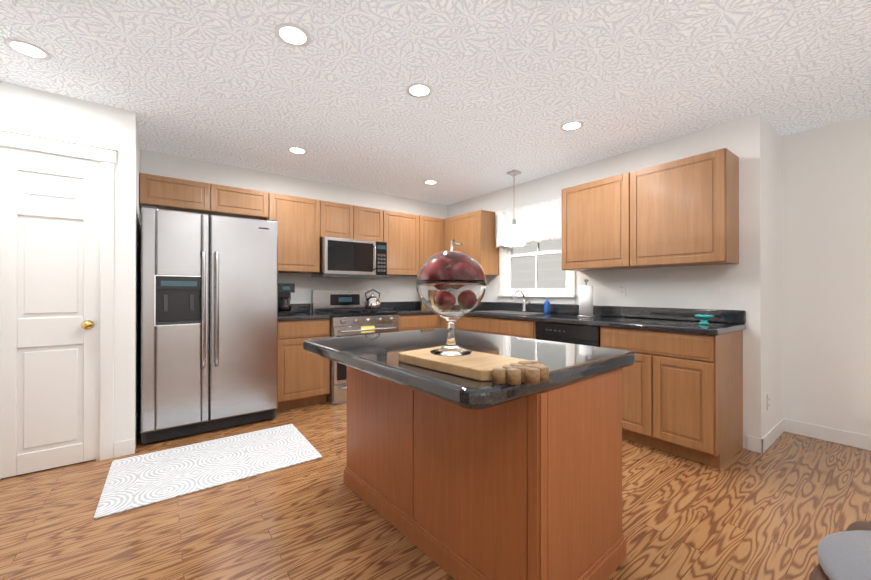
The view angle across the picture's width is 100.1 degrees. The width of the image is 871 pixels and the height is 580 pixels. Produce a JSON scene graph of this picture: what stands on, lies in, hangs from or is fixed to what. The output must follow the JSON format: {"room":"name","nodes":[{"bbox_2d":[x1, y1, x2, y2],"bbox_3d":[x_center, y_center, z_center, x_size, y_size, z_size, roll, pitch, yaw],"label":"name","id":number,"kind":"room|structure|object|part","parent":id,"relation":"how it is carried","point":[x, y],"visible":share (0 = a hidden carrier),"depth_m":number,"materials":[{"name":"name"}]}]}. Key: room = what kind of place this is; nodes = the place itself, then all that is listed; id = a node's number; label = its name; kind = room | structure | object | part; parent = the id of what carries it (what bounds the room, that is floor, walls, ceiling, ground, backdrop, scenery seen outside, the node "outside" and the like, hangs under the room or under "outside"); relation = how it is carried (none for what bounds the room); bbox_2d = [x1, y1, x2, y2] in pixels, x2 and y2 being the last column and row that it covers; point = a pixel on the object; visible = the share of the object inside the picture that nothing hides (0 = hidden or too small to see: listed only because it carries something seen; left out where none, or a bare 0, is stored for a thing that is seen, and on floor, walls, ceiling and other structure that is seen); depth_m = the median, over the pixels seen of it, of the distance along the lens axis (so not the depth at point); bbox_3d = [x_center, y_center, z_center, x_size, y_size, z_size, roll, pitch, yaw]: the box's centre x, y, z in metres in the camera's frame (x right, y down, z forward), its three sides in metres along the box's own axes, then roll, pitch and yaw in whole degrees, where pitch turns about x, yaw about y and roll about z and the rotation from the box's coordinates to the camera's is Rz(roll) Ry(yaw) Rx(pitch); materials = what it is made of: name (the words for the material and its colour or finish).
{"room":"kitchen","nodes":[
{"label":"kitchen","id":0,"kind":"room"},
{"bbox_2d":[0,81,135,456],"bbox_3d":[-2.541,-0.056,2.374,0.910,2.440,0.100,0,0,-37],"label":"wall","id":1,"kind":"structure","parent":0,"point":[30,110],"depth_m":2.55,"materials":[{"name":"white paint"}]},
{"bbox_2d":[0,150,96,478],"bbox_3d":[-2.482,0.143,2.347,0.468,2.026,0.126,0,0,-37],"label":"pantry door","id":2,"kind":"structure","parent":1,"relation":"in","point":[48,357],"depth_m":2.35,"materials":[{"name":"white paint"}]},
{"label":"knob","id":3,"kind":"part","parent":2,"relation":"part of","materials":[{"name":"gold metal"}]},
{"bbox_2d":[0,127,117,479],"bbox_3d":[-2.503,0.090,2.381,0.650,2.148,0.131,0,0,-37],"label":"door frame","id":4,"kind":"structure","parent":1,"relation":"attached to","point":[105,156],"depth_m":2.49,"materials":[{"name":"white paint"}]},
{"bbox_2d":[136,118,140,441],"bbox_3d":[-2.478,-0.054,2.961,0.100,2.440,0.760,0,0,-37],"label":"wall","id":5,"kind":"structure","parent":0,"point":[138,171],"depth_m":2.91,"materials":[{"name":"white paint"}]},
{"bbox_2d":[140,149,446,418],"bbox_3d":[-1.274,-0.050,4.411,3.770,2.440,0.100,0,0,-37],"label":"wall","id":6,"kind":"structure","parent":0,"point":[403,288],"depth_m":4.19,"materials":[{"name":"white paint"}]},
{"bbox_2d":[139,173,218,216],"bbox_3d":[-2.346,-0.853,3.337,0.557,0.260,0.319,0,0,-37],"label":"upper cabinet","id":7,"kind":"object","parent":6,"relation":"attached to","point":[161,192],"depth_m":3.21,"materials":[{"name":"brown wood"}]},
{"bbox_2d":[219,185,270,219],"bbox_3d":[-1.983,-0.852,3.612,0.549,0.260,0.319,0,0,-37],"label":"upper cabinet","id":8,"kind":"object","parent":6,"relation":"attached to","point":[233,201],"depth_m":3.53,"materials":[{"name":"brown wood"}]},
{"bbox_2d":[271,193,326,272],"bbox_3d":[-1.538,-0.586,3.948,0.569,0.790,0.319,0,0,-37],"label":"upper cabinet","id":9,"kind":"object","parent":6,"relation":"attached to","point":[302,222],"depth_m":3.83,"materials":[{"name":"brown wood"}]},
{"bbox_2d":[327,201,358,239],"bbox_3d":[-1.175,-0.778,4.223,0.439,0.405,0.319,0,0,-37],"label":"upper cabinet","id":10,"kind":"object","parent":6,"relation":"attached to","point":[342,219],"depth_m":4.12,"materials":[{"name":"brown wood"}]},
{"bbox_2d":[311,237,386,278],"bbox_3d":[-0.995,-0.359,4.269,0.762,0.427,0.462,0,0,-37],"label":"microwave","id":11,"kind":"object","parent":10,"relation":"attached to","point":[350,258],"visible":1,"depth_m":4.09,"materials":[{"name":"silver metal"}]},
{"bbox_3d":[-0.705,-0.374,4.227,0.018,0.293,0.044,0,0,-37],"label":"microwave handle","id":12,"kind":"part","parent":11,"relation":"part of","materials":[{"name":"silver metal"}]},
{"bbox_2d":[291,302,423,313],"bbox_3d":[-0.835,0.206,4.665,2.558,0.100,0.020,0,0,-37],"label":"backsplash","id":13,"kind":"structure","parent":6,"relation":"attached to","point":[298,308],"depth_m":4.81,"materials":[{"name":"black stone"}]},
{"bbox_2d":[359,206,386,241],"bbox_3d":[-0.903,-0.777,4.429,0.439,0.405,0.319,0,0,-37],"label":"upper cabinet","id":14,"kind":"object","parent":6,"relation":"attached to","point":[372,221],"depth_m":4.35,"materials":[{"name":"brown wood"}]},
{"bbox_2d":[386,286,390,294],"bbox_3d":[-0.623,0.011,4.834,0.072,0.115,0.008,0,0,-37],"label":"outlet","id":15,"kind":"object","parent":6,"relation":"attached to","point":[388,290],"visible":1,"depth_m":4.83,"materials":[{"name":"white paint"}]},
{"bbox_2d":[386,211,414,275],"bbox_3d":[-0.514,-0.584,4.723,0.635,0.790,0.319,0,0,-37],"label":"upper cabinet","id":16,"kind":"object","parent":6,"relation":"attached to","point":[400,226],"depth_m":4.59,"materials":[{"name":"brown wood"}]},
{"bbox_2d":[415,215,442,275],"bbox_3d":[-0.140,-0.583,4.972,0.486,0.790,0.374,0,0,-37],"label":"upper cabinet","id":17,"kind":"object","parent":6,"relation":"attached to","point":[428,230],"depth_m":4.82,"materials":[{"name":"brown wood"}]},
{"bbox_2d":[0,402,870,579],"bbox_3d":[0.744,1.211,1.558,5.370,0.100,7.080,0,0,-37],"label":"floor","id":18,"kind":"structure","parent":0,"point":[782,505],"depth_m":1.84,"materials":[{"name":"brown wood"}]},
{"bbox_2d":[94,424,321,518],"bbox_3d":[-1.485,1.159,2.498,1.170,0.009,0.780,0,0,-36],"label":"kitchen rug","id":19,"kind":"object","parent":18,"relation":"on","point":[134,482],"visible":0.92,"depth_m":2.40,"materials":[{"name":"white fabric"}]},
{"bbox_2d":[141,206,277,443],"bbox_3d":[-1.994,0.265,3.244,0.955,1.780,0.830,0,0,-37],"label":"refrigerator","id":20,"kind":"object","parent":18,"relation":"on","point":[209,323],"visible":1,"depth_m":2.93,"materials":[{"name":"grey metal"}]},
{"bbox_2d":[276,318,329,411],"bbox_3d":[-1.467,0.730,3.810,0.520,0.875,0.619,0,0,-37],"label":"base cabinet","id":21,"kind":"object","parent":18,"relation":"on","point":[303,376],"depth_m":3.55,"materials":[{"name":"brown wood"}]},
{"bbox_2d":[278,310,329,321],"bbox_3d":[-1.463,0.273,3.805,0.518,0.040,0.633,0,0,-37],"label":"countertop","id":22,"kind":"structure","parent":21,"relation":"on","point":[307,316],"depth_m":3.58,"materials":[{"name":"black stone"}]},
{"bbox_2d":[278,283,294,314],"bbox_3d":[-1.601,0.092,3.840,0.170,0.320,0.237,0,0,-37],"label":"coffee maker","id":23,"kind":"object","parent":22,"relation":"on","point":[285,290],"visible":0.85,"depth_m":3.77,"materials":[{"name":"black plastic"}]},
{"bbox_2d":[311,290,398,404],"bbox_3d":[-0.899,0.585,4.138,0.772,1.168,0.736,0,0,-37],"label":"range","id":24,"kind":"object","parent":18,"relation":"on","point":[348,312],"visible":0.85,"depth_m":3.95,"materials":[{"name":"silver metal"}]},
{"bbox_2d":[364,289,380,308],"bbox_3d":[-0.708,0.099,4.175,0.194,0.223,0.239,0,0,-37],"label":"kettle","id":25,"kind":"object","parent":24,"relation":"on","point":[372,301],"visible":1,"depth_m":4.13,"materials":[{"name":"silver metal"}]},
{"bbox_2d":[398,314,439,330],"bbox_3d":[-0.392,0.733,4.623,0.616,0.875,0.619,0,0,-37],"label":"base cabinet","id":26,"kind":"object","parent":18,"relation":"on","point":[407,322],"depth_m":4.38,"materials":[{"name":"brown wood"}]},
{"bbox_2d":[380,309,435,313],"bbox_3d":[-0.131,0.276,4.813,1.256,0.040,0.633,0,0,-37],"label":"countertop","id":27,"kind":"structure","parent":26,"relation":"on","point":[426,311],"depth_m":4.41,"materials":[{"name":"black stone"}]},
{"bbox_2d":[440,317,455,329],"bbox_3d":[0.423,0.733,4.608,0.619,0.875,0.432,0,0,-37],"label":"base cabinet","id":28,"kind":"object","parent":18,"relation":"on","point":[443,324],"depth_m":4.56,"materials":[{"name":"brown wood"}]},
{"bbox_2d":[344,372,625,579],"bbox_3d":[0.138,0.750,1.892,0.654,0.824,1.370,0,0,-41],"label":"kitchen island","id":29,"kind":"object","parent":18,"relation":"on","point":[455,477],"depth_m":1.42,"materials":[{"name":"brown wood"}]},
{"bbox_2d":[303,328,634,415],"bbox_3d":[0.079,0.307,1.846,1.082,0.059,1.404,0,0,-41],"label":"island countertop","id":30,"kind":"structure","parent":29,"relation":"on","point":[375,356],"depth_m":1.49,"materials":[{"name":"black stone"}]},
{"bbox_2d":[398,346,548,384],"bbox_3d":[0.129,0.254,1.284,0.250,0.042,0.566,0,0,-43],"label":"cutting board","id":31,"kind":"object","parent":30,"relation":"on","point":[494,368],"visible":0.98,"depth_m":1.17,"materials":[{"name":"brown wood"}]},
{"bbox_2d":[416,239,485,355],"bbox_3d":[0.059,0.023,1.393,0.268,0.434,0.268,0,0,-37],"label":"jar","id":32,"kind":"object","parent":31,"relation":"on","point":[451,286],"visible":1,"depth_m":1.30,"materials":[{"name":"clear glass"}]},
{"bbox_2d":[456,314,531,338],"bbox_3d":[0.853,0.731,4.040,0.619,0.875,1.095,0,0,-37],"label":"base cabinet","id":33,"kind":"object","parent":18,"relation":"on","point":[498,326],"depth_m":3.81,"materials":[{"name":"brown wood"}]},
{"bbox_2d":[532,322,607,347],"bbox_3d":[1.366,0.732,3.310,0.566,0.869,0.680,0,0,-37],"label":"base cabinet","id":34,"kind":"object","parent":18,"relation":"on","point":[564,332],"depth_m":3.11,"materials":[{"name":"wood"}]},
{"bbox_2d":[535,322,599,346],"bbox_3d":[1.328,0.725,3.325,0.609,0.854,0.612,0,0,-37],"label":"dishwasher","id":35,"kind":"object","parent":34,"relation":"in","point":[588,334],"depth_m":3.13,"materials":[{"name":"black"}]},
{"bbox_2d":[608,326,742,468],"bbox_3d":[1.788,0.727,2.804,0.619,0.875,0.765,0,0,-37],"label":"base cabinet","id":36,"kind":"object","parent":18,"relation":"on","point":[682,386],"depth_m":2.51,"materials":[{"name":"brown wood"}]},
{"bbox_2d":[466,310,745,337],"bbox_3d":[1.167,0.272,3.615,0.633,0.040,2.845,0,0,-37],"label":"countertop","id":37,"kind":"structure","parent":36,"relation":"on","point":[669,325],"depth_m":2.90,"materials":[{"name":"black stone"}]},
{"bbox_2d":[473,310,550,314],"bbox_3d":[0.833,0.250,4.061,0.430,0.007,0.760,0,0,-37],"label":"sink basin","id":38,"kind":"object","parent":37,"relation":"in","point":[524,312],"depth_m":3.99,"materials":[{"name":"silver metal"}]},
{"bbox_2d":[511,290,531,311],"bbox_3d":[0.969,0.122,4.116,0.254,0.250,0.133,0,0,-37],"label":"faucet","id":39,"kind":"object","parent":37,"relation":"on","point":[527,307],"depth_m":4.19,"materials":[{"name":"silver metal"}]},
{"bbox_2d":[544,295,549,312],"bbox_3d":[1.204,0.150,3.929,0.064,0.188,0.064,0,0,-37],"label":"soap bottle","id":40,"kind":"object","parent":37,"relation":"on","point":[547,306],"visible":1,"depth_m":3.90,"materials":[{"name":"blue plastic"}]},
{"bbox_2d":[578,279,594,316],"bbox_3d":[1.422,0.075,3.442,0.150,0.353,0.150,0,0,-37],"label":"paper towel holder","id":41,"kind":"object","parent":37,"relation":"on","point":[585,300],"visible":1,"depth_m":3.39,"materials":[{"name":"silver metal"}]},
{"bbox_2d":[695,314,714,324],"bbox_3d":[1.938,0.213,2.627,0.120,0.072,0.120,0,0,-37],"label":"dish","id":42,"kind":"object","parent":37,"relation":"on","point":[705,318],"visible":1,"depth_m":2.60,"materials":[{"name":"teal ceramic"}]},
{"bbox_2d":[809,521,870,579],"bbox_3d":[1.275,0.618,0.812,0.724,1.084,0.550,0,0,-31],"label":"dining chair","id":43,"kind":"object","parent":18,"relation":"on","point":[845,554],"visible":1,"depth_m":0.94,"materials":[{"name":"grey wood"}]},
{"bbox_2d":[0,0,870,204],"bbox_3d":[0.744,-1.329,1.566,5.370,0.100,7.080,0,0,-37],"label":"ceiling","id":44,"kind":"structure","parent":0,"point":[515,84],"depth_m":2.17,"materials":[{"name":"white paint"}]},
{"bbox_2d":[3,39,50,59],"bbox_3d":[-2.163,-1.275,1.936,0.170,0.004,0.170,0,0,-37],"label":"recessed light","id":45,"kind":"object","parent":44,"relation":"in","point":[27,49],"visible":1,"depth_m":1.93,"materials":[{"name":"white"}]},
{"bbox_2d":[274,23,310,46],"bbox_3d":[-0.715,-1.276,1.828,0.170,0.004,0.170,0,0,-37],"label":"recessed light","id":46,"kind":"object","parent":44,"relation":"in","point":[292,35],"visible":1,"depth_m":1.82,"materials":[{"name":"white"}]},
{"bbox_2d":[288,147,306,153],"bbox_3d":[-1.258,-1.271,3.324,0.170,0.004,0.170,0,0,-37],"label":"recessed light","id":47,"kind":"object","parent":44,"relation":"in","point":[296,150],"visible":1,"depth_m":3.32,"materials":[{"name":"white"}]},
{"bbox_2d":[406,83,432,97],"bbox_3d":[-0.103,-1.274,2.329,0.170,0.004,0.170,0,0,-37],"label":"recessed light","id":48,"kind":"object","parent":44,"relation":"in","point":[419,90],"visible":1,"depth_m":2.33,"materials":[{"name":"white"}]},
{"bbox_2d":[423,180,437,184],"bbox_3d":[-0.060,-1.268,4.293,0.170,0.004,0.170,0,0,-37],"label":"recessed light","id":49,"kind":"object","parent":44,"relation":"in","point":[430,182],"visible":1,"depth_m":4.30,"materials":[{"name":"white"}]},
{"bbox_2d":[504,170,524,246],"bbox_3d":[0.846,-0.874,3.924,0.224,0.794,0.224,0,0,-37],"label":"pendant light","id":50,"kind":"object","parent":44,"relation":"hanging from","point":[514,237],"visible":1,"depth_m":3.87,"materials":[{"name":"white glass"}]},
{"bbox_3d":[0.846,-0.981,3.924,0.110,0.579,0.110,0,0,-37],"label":"pendant stem","id":51,"kind":"part","parent":50,"relation":"part of","materials":[{"name":"silver metal"}]},
{"bbox_3d":[0.846,-0.587,3.923,0.224,0.220,0.224,0,0,-37],"label":"pendant shade","id":52,"kind":"part","parent":50,"relation":"part of","materials":[{"name":"white glass"}]},
{"bbox_2d":[560,121,582,130],"bbox_3d":[1.059,-1.272,2.832,0.170,0.004,0.170,0,0,-37],"label":"recessed light","id":53,"kind":"object","parent":44,"relation":"in","point":[572,125],"visible":1,"depth_m":2.83,"materials":[{"name":"white"}]},
{"bbox_2d":[447,112,763,448],"bbox_3d":[1.293,-0.051,4.059,0.100,2.440,3.560,0,0,-37],"label":"wall","id":54,"kind":"structure","parent":0,"point":[692,287],"depth_m":2.90,"materials":[{"name":"white paint"}]},
{"bbox_2d":[443,210,498,275],"bbox_3d":[0.437,-0.584,4.796,0.374,0.790,0.726,0,0,-37],"label":"upper cabinet","id":55,"kind":"object","parent":54,"relation":"attached to","point":[476,229],"depth_m":4.56,"materials":[{"name":"brown wood"}]},
{"bbox_2d":[497,238,575,303],"bbox_3d":[1.154,-0.406,4.203,0.149,1.110,1.069,0,0,-37],"label":"kitchen window","id":56,"kind":"structure","parent":54,"relation":"in","point":[535,272],"depth_m":4.20,"materials":[{"name":"white paint"}]},
{"bbox_2d":[495,196,561,247],"bbox_3d":[1.082,-0.747,4.150,0.126,0.457,1.075,0,0,-37],"label":"curtain valance","id":57,"kind":"object","parent":56,"relation":"attached to","point":[540,222],"visible":0.75,"depth_m":4.06,"materials":[{"name":"white fabric"}]},
{"bbox_2d":[562,175,634,270],"bbox_3d":[1.560,-0.588,3.359,0.319,0.790,0.701,0,0,-37],"label":"upper cabinet","id":58,"kind":"object","parent":54,"relation":"attached to","point":[590,210],"depth_m":3.29,"materials":[{"name":"brown wood"}]},
{"bbox_2d":[473,302,745,321],"bbox_3d":[1.226,0.204,4.044,0.020,0.100,3.458,0,0,-37],"label":"backsplash","id":59,"kind":"structure","parent":54,"relation":"attached to","point":[681,315],"depth_m":3.30,"materials":[{"name":"black stone"}]},
{"bbox_2d":[618,283,625,295],"bbox_3d":[1.732,-0.003,3.388,0.008,0.115,0.072,0,0,-37],"label":"outlet","id":60,"kind":"object","parent":54,"relation":"attached to","point":[621,289],"visible":1,"depth_m":3.38,"materials":[{"name":"white paint"}]},
{"bbox_2d":[619,148,738,268],"bbox_3d":[1.915,-0.590,2.889,0.319,0.790,0.701,0,0,-37],"label":"upper cabinet","id":61,"kind":"object","parent":54,"relation":"attached to","point":[681,212],"depth_m":2.73,"materials":[{"name":"brown wood"}]},
{"bbox_2d":[714,282,724,296],"bbox_3d":[2.177,-0.005,2.797,0.010,0.115,0.072,0,0,-37],"label":"light switch","id":62,"kind":"object","parent":54,"relation":"attached to","point":[719,289],"visible":1,"depth_m":2.79,"materials":[{"name":"white paint"}]},
{"bbox_2d":[764,117,781,435],"bbox_3d":[2.612,-0.055,2.888,0.590,2.440,0.100,0,0,-37],"label":"wall","id":63,"kind":"structure","parent":0,"point":[772,265],"depth_m":2.83,"materials":[{"name":"white paint"}]},
{"bbox_2d":[767,393,769,409],"bbox_3d":[2.491,0.835,2.724,0.072,0.115,0.008,0,0,-37],"label":"outlet","id":64,"kind":"object","parent":63,"relation":"attached to","point":[768,401],"visible":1,"depth_m":2.71,"materials":[{"name":"white paint"}]},
{"bbox_2d":[756,418,785,453],"bbox_3d":[2.596,1.113,2.810,0.701,0.105,0.025,0,0,-37],"label":"baseboard","id":65,"kind":"structure","parent":63,"relation":"attached to","point":[763,444],"depth_m":2.72,"materials":[{"name":"white paint"}]},
{"bbox_2d":[782,115,870,435],"bbox_3d":[3.889,-0.058,1.773,0.100,2.440,3.420,0,0,-37],"label":"wall","id":66,"kind":"structure","parent":0,"point":[826,276],"depth_m":2.82,"materials":[{"name":"white paint"}]},
{"bbox_2d":[786,419,870,450],"bbox_3d":[3.036,1.113,2.800,0.011,0.105,0.511,0,0,-37],"label":"baseboard","id":67,"kind":"structure","parent":66,"relation":"attached to","point":[843,437],"depth_m":2.80,"materials":[{"name":"white paint"}]}
]}

